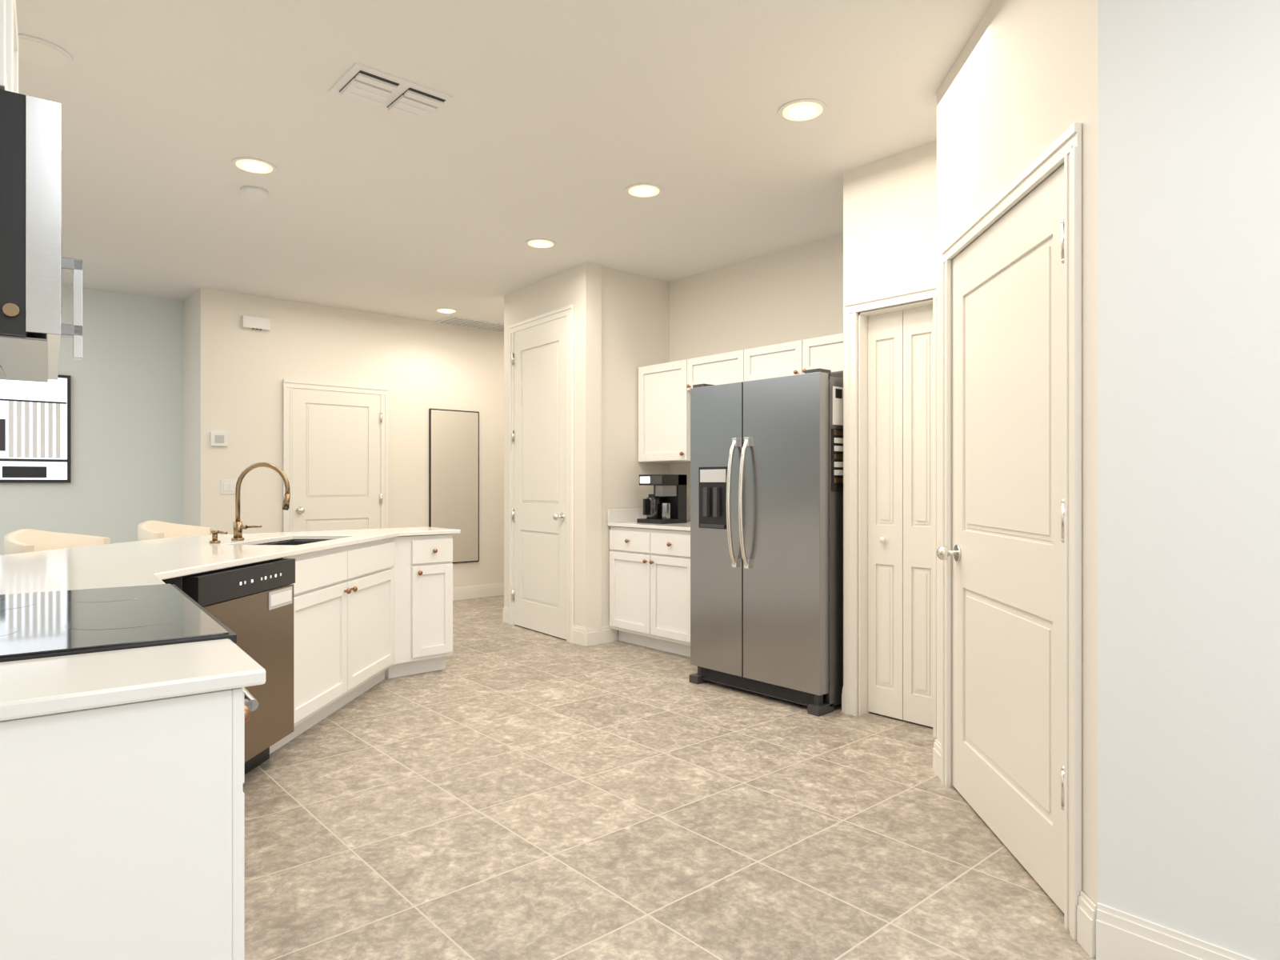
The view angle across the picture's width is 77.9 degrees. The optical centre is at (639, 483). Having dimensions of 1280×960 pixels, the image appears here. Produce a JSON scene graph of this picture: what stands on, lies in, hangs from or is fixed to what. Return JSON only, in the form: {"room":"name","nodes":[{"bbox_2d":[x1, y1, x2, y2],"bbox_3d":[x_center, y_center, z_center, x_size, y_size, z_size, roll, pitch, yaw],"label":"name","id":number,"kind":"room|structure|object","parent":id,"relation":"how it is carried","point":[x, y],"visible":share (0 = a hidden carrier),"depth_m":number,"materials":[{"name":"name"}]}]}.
{"room":"kitchen","nodes":[
{"label":"kitchen","id":0,"kind":"room"},
{"bbox_2d":[0,284,183,555],"bbox_3d":[-6.597,-0.220,4.933,6.600,2.820,0.120,0,0,-41],"label":"wall","id":1,"kind":"structure","parent":0,"point":[127,383],"depth_m":6.75,"materials":[{"name":"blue paint"}]},
{"bbox_2d":[0,374,71,482],"bbox_3d":[-5.112,-0.450,6.131,1.150,0.880,0.040,0,0,-41],"label":"framed picture","id":2,"kind":"object","parent":1,"relation":"in","point":[35,417],"depth_m":6.35,"materials":[{"name":"black paper"}]},
{"bbox_2d":[183,288,503,587],"bbox_3d":[-1.084,-0.220,9.264,7.400,2.820,0.650,0,0,-41],"label":"wall","id":3,"kind":"structure","parent":0,"point":[234,375],"depth_m":7.22,"materials":[{"name":"white paint"}]},
{"bbox_2d":[210,432,227,446],"bbox_3d":[-3.540,-0.378,6.661,0.130,0.115,0.028,0,0,-41],"label":"thermostat","id":4,"kind":"object","parent":3,"relation":"attached to","point":[217,438],"visible":1,"depth_m":6.65,"materials":[{"name":"white plastic"}]},
{"bbox_2d":[220,480,235,494],"bbox_3d":[-3.487,0.025,6.713,0.116,0.120,0.010,0,0,-41],"label":"light switch","id":5,"kind":"object","parent":3,"relation":"attached to","point":[227,486],"visible":0.91,"depth_m":6.71,"materials":[{"name":"white plastic"}]},
{"bbox_2d":[241,315,270,331],"bbox_3d":[-3.316,-1.388,6.840,0.220,0.104,0.054,0,0,-41],"label":"door chime","id":6,"kind":"object","parent":3,"relation":"attached to","point":[252,322],"visible":1,"depth_m":6.82,"materials":[{"name":"white plastic"}]},
{"bbox_2d":[283,379,387,531],"bbox_3d":[-2.763,0.133,7.276,0.957,2.115,0.096,0,0,-41],"label":"door","id":7,"kind":"structure","parent":3,"relation":"in","point":[335,435],"depth_m":7.28,"materials":[{"name":"white paint"}]},
{"bbox_2d":[428,408,479,563],"bbox_3d":[-1.897,0.028,8.101,0.556,1.565,0.024,0,0,-41],"label":"mirror","id":8,"kind":"object","parent":3,"relation":"attached to","point":[454,435],"visible":0.86,"depth_m":8.10,"materials":[{"name":"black mirror"}]},
{"bbox_2d":[452,582,503,600],"bbox_3d":[-0.940,1.125,8.948,7.200,0.130,0.014,0,0,-41],"label":"baseboard","id":9,"kind":"structure","parent":3,"relation":"attached to","point":[497,589],"depth_m":8.28,"materials":[{"name":"white paint"}]},
{"bbox_2d":[16,0,993,323],"bbox_3d":[-1.137,-1.670,4.325,14.000,0.080,16.000,0,0,-41],"label":"ceiling","id":10,"kind":"structure","parent":0,"point":[555,109],"depth_m":3.71,"materials":[{"name":"white paint"}]},
{"bbox_2d":[18,33,72,68],"bbox_3d":[-2.274,-1.625,2.977,0.230,0.010,0.230,0,0,-41],"label":"ceiling speaker","id":11,"kind":"object","parent":10,"relation":"attached to","point":[34,50],"depth_m":2.98},
{"bbox_2d":[231,157,276,174],"bbox_3d":[-1.974,-1.624,4.054,0.210,0.012,0.210,0,0,-41],"label":"recessed light","id":12,"kind":"object","parent":10,"relation":"in","point":[250,165],"visible":1,"depth_m":4.04,"materials":[{"name":"white plastic"}]},
{"bbox_2d":[240,185,267,200],"bbox_3d":[-2.141,-1.613,4.397,0.140,0.035,0.140,0,0,-41],"label":"smoke detector","id":13,"kind":"object","parent":10,"relation":"attached to","point":[249,192],"visible":1,"depth_m":4.36,"materials":[{"name":"white plastic"}]},
{"bbox_2d":[328,62,451,122],"bbox_3d":[-1.040,-1.615,3.305,0.410,0.029,0.290,0,0,-41],"label":"ceiling vent","id":14,"kind":"object","parent":10,"relation":"in","point":[361,83],"visible":1,"depth_m":3.27,"materials":[{"name":"white plastic"}]},
{"bbox_2d":[435,308,457,313],"bbox_3d":[-1.818,-1.624,7.436,0.210,0.012,0.210,0,0,-41],"label":"recessed light","id":15,"kind":"object","parent":10,"relation":"in","point":[448,310],"visible":1,"depth_m":7.40,"materials":[{"name":"white plastic"}]},
{"bbox_2d":[436,316,503,331],"bbox_3d":[-1.587,-1.622,8.097,0.900,0.016,0.360,0,0,-41],"label":"ceiling vent","id":16,"kind":"object","parent":10,"relation":"in","point":[453,320],"visible":0.8,"depth_m":7.97,"materials":[{"name":"white plastic"}]},
{"bbox_2d":[524,238,555,247],"bbox_3d":[-0.671,-1.624,5.361,0.210,0.012,0.210,0,0,-41],"label":"recessed light","id":17,"kind":"object","parent":10,"relation":"in","point":[535,242],"visible":1,"depth_m":5.33,"materials":[{"name":"white plastic"}]},
{"bbox_2d":[624,183,663,197],"bbox_3d":[0.022,-1.624,4.397,0.210,0.012,0.210,0,0,-41],"label":"recessed light","id":18,"kind":"object","parent":10,"relation":"in","point":[641,190],"visible":1,"depth_m":4.38,"materials":[{"name":"white plastic"}]},
{"bbox_2d":[778,99,827,122],"bbox_3d":[0.709,-1.624,3.455,0.210,0.012,0.210,0,0,-41],"label":"recessed light","id":19,"kind":"object","parent":10,"relation":"in","point":[800,110],"visible":1,"depth_m":3.44,"materials":[{"name":"white plastic"}]},
{"bbox_2d":[504,262,601,631],"bbox_3d":[-0.731,-0.220,6.379,0.140,2.820,1.283,0,0,-37],"label":"wall","id":20,"kind":"structure","parent":0,"point":[580,286],"depth_m":5.90,"materials":[{"name":"white paint"}]},
{"bbox_2d":[502,606,508,623],"bbox_3d":[-1.137,1.125,6.786,0.014,0.130,0.144,0,0,-37],"label":"baseboard","id":21,"kind":"structure","parent":20,"relation":"attached to","point":[506,610],"depth_m":6.80,"materials":[{"name":"white paint"}]},
{"bbox_2d":[508,304,573,642],"bbox_3d":[-0.832,-0.077,6.311,0.096,2.535,0.982,0,0,-37],"label":"pantry door","id":22,"kind":"structure","parent":20,"relation":"in","point":[541,347],"depth_m":6.32,"materials":[{"name":"white paint"}]},
{"bbox_2d":[572,624,585,645],"bbox_3d":[-0.452,1.125,5.884,0.014,0.130,0.157,0,0,-37],"label":"baseboard","id":23,"kind":"structure","parent":20,"relation":"attached to","point":[578,632],"depth_m":5.88,"materials":[{"name":"white paint"}]},
{"bbox_2d":[585,624,617,646],"bbox_3d":[-0.284,1.125,5.922,0.300,0.130,0.014,0,0,-43],"label":"baseboard","id":24,"kind":"structure","parent":20,"relation":"attached to","point":[593,637],"depth_m":5.91,"materials":[{"name":"white paint"}]},
{"bbox_2d":[601,266,669,639],"bbox_3d":[-0.456,-0.220,6.633,0.730,2.820,1.272,0,0,-41],"label":"wall","id":25,"kind":"structure","parent":0,"point":[635,308],"depth_m":6.08,"materials":[{"name":"white paint"}]},
{"bbox_2d":[607,508,646,522],"bbox_3d":[-0.002,0.240,6.154,0.631,0.100,0.020,0,0,-41],"label":"backsplash","id":26,"kind":"structure","parent":25,"relation":"attached to","point":[614,515],"depth_m":6.04,"materials":[{"name":"stone"}]},
{"bbox_2d":[243,595,1095,959],"bbox_3d":[-1.137,1.220,4.325,14.000,0.060,16.000,0,0,-41],"label":"floor","id":27,"kind":"structure","parent":0,"point":[533,795],"depth_m":2.74,"materials":[{"name":"tile"}]},
{"bbox_2d":[4,528,110,555],"bbox_3d":[-2.771,0.706,3.848,0.490,0.972,0.538,0,0,3],"label":"bar stool","id":28,"kind":"object","parent":27,"relation":"on","point":[23,540],"visible":0.09,"depth_m":3.92,"materials":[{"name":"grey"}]},
{"bbox_2d":[0,687,250,959],"bbox_3d":[-0.938,0.755,1.186,0.648,0.870,0.290,0,0,-37],"label":"base cabinet","id":29,"kind":"object","parent":27,"relation":"on","point":[122,826],"visible":0.9,"depth_m":1.15,"materials":[{"name":"white paint"}]},
{"bbox_2d":[0,638,265,720],"bbox_3d":[-0.935,0.302,1.176,0.640,0.025,0.312,0,0,-37],"label":"countertop","id":30,"kind":"structure","parent":29,"relation":"on","point":[60,684],"depth_m":1.20,"materials":[{"name":"stone"}]},
{"bbox_2d":[0,584,259,711],"bbox_3d":[-1.284,0.675,1.704,0.692,0.990,0.942,0,0,-37],"label":"range","id":31,"kind":"object","parent":27,"relation":"on","point":[37,625],"visible":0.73,"depth_m":1.61,"materials":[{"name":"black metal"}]},
{"bbox_2d":[137,520,213,540],"bbox_3d":[-2.722,0.706,4.757,0.490,0.972,0.538,0,0,3],"label":"bar stool","id":32,"kind":"object","parent":27,"relation":"on","point":[147,530],"visible":0.05,"depth_m":4.84,"materials":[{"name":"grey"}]},
{"bbox_2d":[161,557,295,774],"bbox_3d":[-1.829,0.755,3.115,0.630,0.870,0.696,0,0,3],"label":"dishwasher","id":33,"kind":"object","parent":27,"relation":"on","point":[254,601],"visible":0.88,"depth_m":3.19,"materials":[{"name":"grey"}]},
{"bbox_2d":[257,537,394,754],"bbox_3d":[-1.791,0.755,4.156,0.653,0.870,1.380,0,0,3],"label":"base cabinet","id":34,"kind":"object","parent":27,"relation":"on","point":[344,596],"visible":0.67,"depth_m":4.00,"materials":[{"name":"white paint"}]},
{"bbox_2d":[0,526,460,594],"bbox_3d":[-1.921,0.302,3.649,1.354,0.025,3.532,0,0,4],"label":"countertop","id":35,"kind":"structure","parent":34,"relation":"on","point":[144,562],"depth_m":3.10,"materials":[{"name":"stone"}]},
{"bbox_2d":[209,530,227,543],"bbox_3d":[-2.065,0.259,3.880,0.085,0.062,0.048,0,0,3],"label":"soap dispenser","id":36,"kind":"object","parent":35,"relation":"on","point":[214,533],"visible":1,"depth_m":3.87,"materials":[{"name":"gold metal"}]},
{"bbox_2d":[231,462,290,540],"bbox_3d":[-1.949,0.089,4.074,0.306,0.401,0.060,0,0,3],"label":"faucet","id":37,"kind":"object","parent":35,"relation":"on","point":[238,526],"visible":1,"depth_m":4.07,"materials":[{"name":"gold metal"}]},
{"bbox_2d":[384,534,452,678],"bbox_3d":[-1.462,0.755,5.050,0.390,0.870,0.473,0,0,-41],"label":"base cabinet","id":38,"kind":"object","parent":27,"relation":"on","point":[423,566],"visible":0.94,"depth_m":4.90,"materials":[{"name":"white paint"}]},
{"bbox_2d":[609,526,690,656],"bbox_3d":[0.399,0.755,5.696,0.674,0.870,1.238,0,0,-41],"label":"base cabinet","id":39,"kind":"object","parent":27,"relation":"on","point":[650,569],"visible":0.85,"depth_m":5.62,"materials":[{"name":"white paint"}]},
{"bbox_2d":[607,520,690,531],"bbox_3d":[0.407,0.302,5.704,0.651,0.025,1.238,0,0,-41],"label":"countertop","id":40,"kind":"structure","parent":39,"relation":"on","point":[674,526],"depth_m":5.67,"materials":[{"name":"stone"}]},
{"bbox_2d":[636,474,686,523],"bbox_3d":[0.161,0.110,5.919,0.265,0.360,0.270,0,0,-41],"label":"coffee maker","id":41,"kind":"object","parent":40,"relation":"on","point":[667,504],"visible":1,"depth_m":5.86,"materials":[{"name":"black plastic"}]},
{"bbox_2d":[689,368,843,716],"bbox_3d":[0.956,0.297,4.708,1.069,1.785,0.942,0,0,-41],"label":"refrigerator","id":42,"kind":"object","parent":27,"relation":"on","point":[766,454],"visible":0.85,"depth_m":4.30,"materials":[{"name":"silver metal"}]},
{"bbox_2d":[669,233,843,507],"bbox_3d":[1.017,-0.220,5.600,0.120,2.820,2.248,0,0,-41],"label":"wall","id":43,"kind":"structure","parent":0,"point":[795,294],"depth_m":5.69,"materials":[{"name":"white paint"}]},
{"bbox_2d":[686,508,690,520],"bbox_3d":[0.644,0.240,5.912,0.020,0.100,1.238,0,0,-41],"label":"backsplash","id":44,"kind":"structure","parent":43,"relation":"attached to","point":[688,510],"depth_m":6.20,"materials":[{"name":"stone"}]},
{"bbox_2d":[638,332,843,463],"bbox_3d":[0.831,-0.540,5.427,0.379,0.740,2.213,0,0,-41],"label":"upper cabinet","id":45,"kind":"object","parent":43,"relation":"attached to","point":[664,389],"visible":0.64,"depth_m":5.75,"materials":[{"name":"white paint"}]},
{"bbox_2d":[843,167,858,715],"bbox_3d":[1.464,-0.220,4.436,0.985,2.820,0.091,0,0,-41],"label":"wall","id":46,"kind":"structure","parent":0,"point":[850,178],"depth_m":4.11,"materials":[{"name":"white paint"}]},
{"bbox_2d":[841,686,843,711],"bbox_3d":[1.066,1.125,4.132,0.014,0.130,0.023,0,0,-41],"label":"baseboard","id":47,"kind":"structure","parent":46,"relation":"attached to","point":[842,694],"depth_m":4.13,"materials":[{"name":"white paint"}]},
{"bbox_2d":[858,140,935,312],"bbox_3d":[1.634,-1.256,4.243,0.985,0.748,0.424,0,0,-41],"label":"wall","id":48,"kind":"structure","parent":0,"point":[897,193],"depth_m":3.91,"materials":[{"name":"white paint"}]},
{"bbox_2d":[844,282,936,736],"bbox_3d":[1.290,0.121,3.940,0.125,2.137,0.554,0,0,-41],"label":"bifold door","id":49,"kind":"structure","parent":48,"relation":"in","point":[898,344],"depth_m":4.01,"materials":[{"name":"white paint"}]},
{"bbox_2d":[936,140,936,282],"bbox_3d":[1.852,-0.220,3.994,0.985,2.820,0.238,0,0,-41],"label":"wall","id":50,"kind":"structure","parent":0,"point":[936,140],"depth_m":3.76,"materials":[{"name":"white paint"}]},
{"bbox_2d":[936,0,1098,905],"bbox_3d":[1.251,-0.220,2.635,0.120,2.820,1.308,0,0,4],"label":"wall","id":51,"kind":"structure","parent":0,"point":[1011,82],"depth_m":2.33,"materials":[{"name":"white paint"}]},
{"bbox_2d":[932,739,940,779],"bbox_3d":[1.220,1.125,3.232,0.014,0.130,0.121,0,0,4],"label":"baseboard","id":52,"kind":"structure","parent":51,"relation":"attached to","point":[937,745],"depth_m":3.25,"materials":[{"name":"white paint"}]},
{"bbox_2d":[936,164,1063,912],"bbox_3d":[1.171,0.150,2.616,0.115,2.060,0.979,0,0,4],"label":"angled door","id":53,"kind":"structure","parent":51,"relation":"in","point":[1007,553],"depth_m":2.52,"materials":[{"name":"white paint"}]},
{"bbox_2d":[940,122,1081,939],"bbox_3d":[1.178,0.124,2.617,0.021,2.132,1.106,0,0,4],"label":"door frame","id":54,"kind":"structure","parent":51,"relation":"attached to","point":[1066,149],"depth_m":2.11,"materials":[{"name":"white paint"}]},
{"bbox_2d":[1076,891,1096,957],"bbox_3d":[1.142,1.125,2.026,0.014,0.130,0.074,0,0,4],"label":"baseboard","id":55,"kind":"structure","parent":51,"relation":"attached to","point":[1086,910],"depth_m":2.02,"materials":[{"name":"white paint"}]},
{"bbox_2d":[1098,0,1279,959],"bbox_3d":[2.756,-0.220,0.248,0.120,2.820,4.734,0,0,-41],"label":"wall","id":56,"kind":"structure","parent":0,"point":[1189,90],"depth_m":1.84,"materials":[{"name":"white paint"}]},
{"bbox_2d":[1096,902,1255,959],"bbox_3d":[2.695,1.120,0.216,0.014,0.140,4.700,0,0,-41],"label":"baseboard","id":57,"kind":"structure","parent":56,"relation":"attached to","point":[1120,935],"depth_m":1.90,"materials":[{"name":"white paint"}]},
{"bbox_3d":[-0.370,-0.220,-0.218,0.120,2.820,8.000,0,0,-37],"label":"wall","id":58,"kind":"structure","parent":0,"visible":0},
{"bbox_2d":[0,0,18,93],"bbox_3d":[-1.432,-0.897,1.591,0.338,0.426,0.760,0,0,-37],"label":"upper cabinet","id":59,"kind":"object","parent":58,"relation":"attached to","point":[9,34],"visible":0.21,"depth_m":1.63,"materials":[{"name":"white paint"}]},
{"bbox_2d":[0,89,82,382],"bbox_3d":[-1.398,-0.455,1.609,0.416,0.450,0.774,0,0,-37],"label":"microwave","id":60,"kind":"object","parent":59,"relation":"attached to","point":[32,264],"visible":1,"depth_m":1.39,"materials":[{"name":"silver plastic"}]}
]}

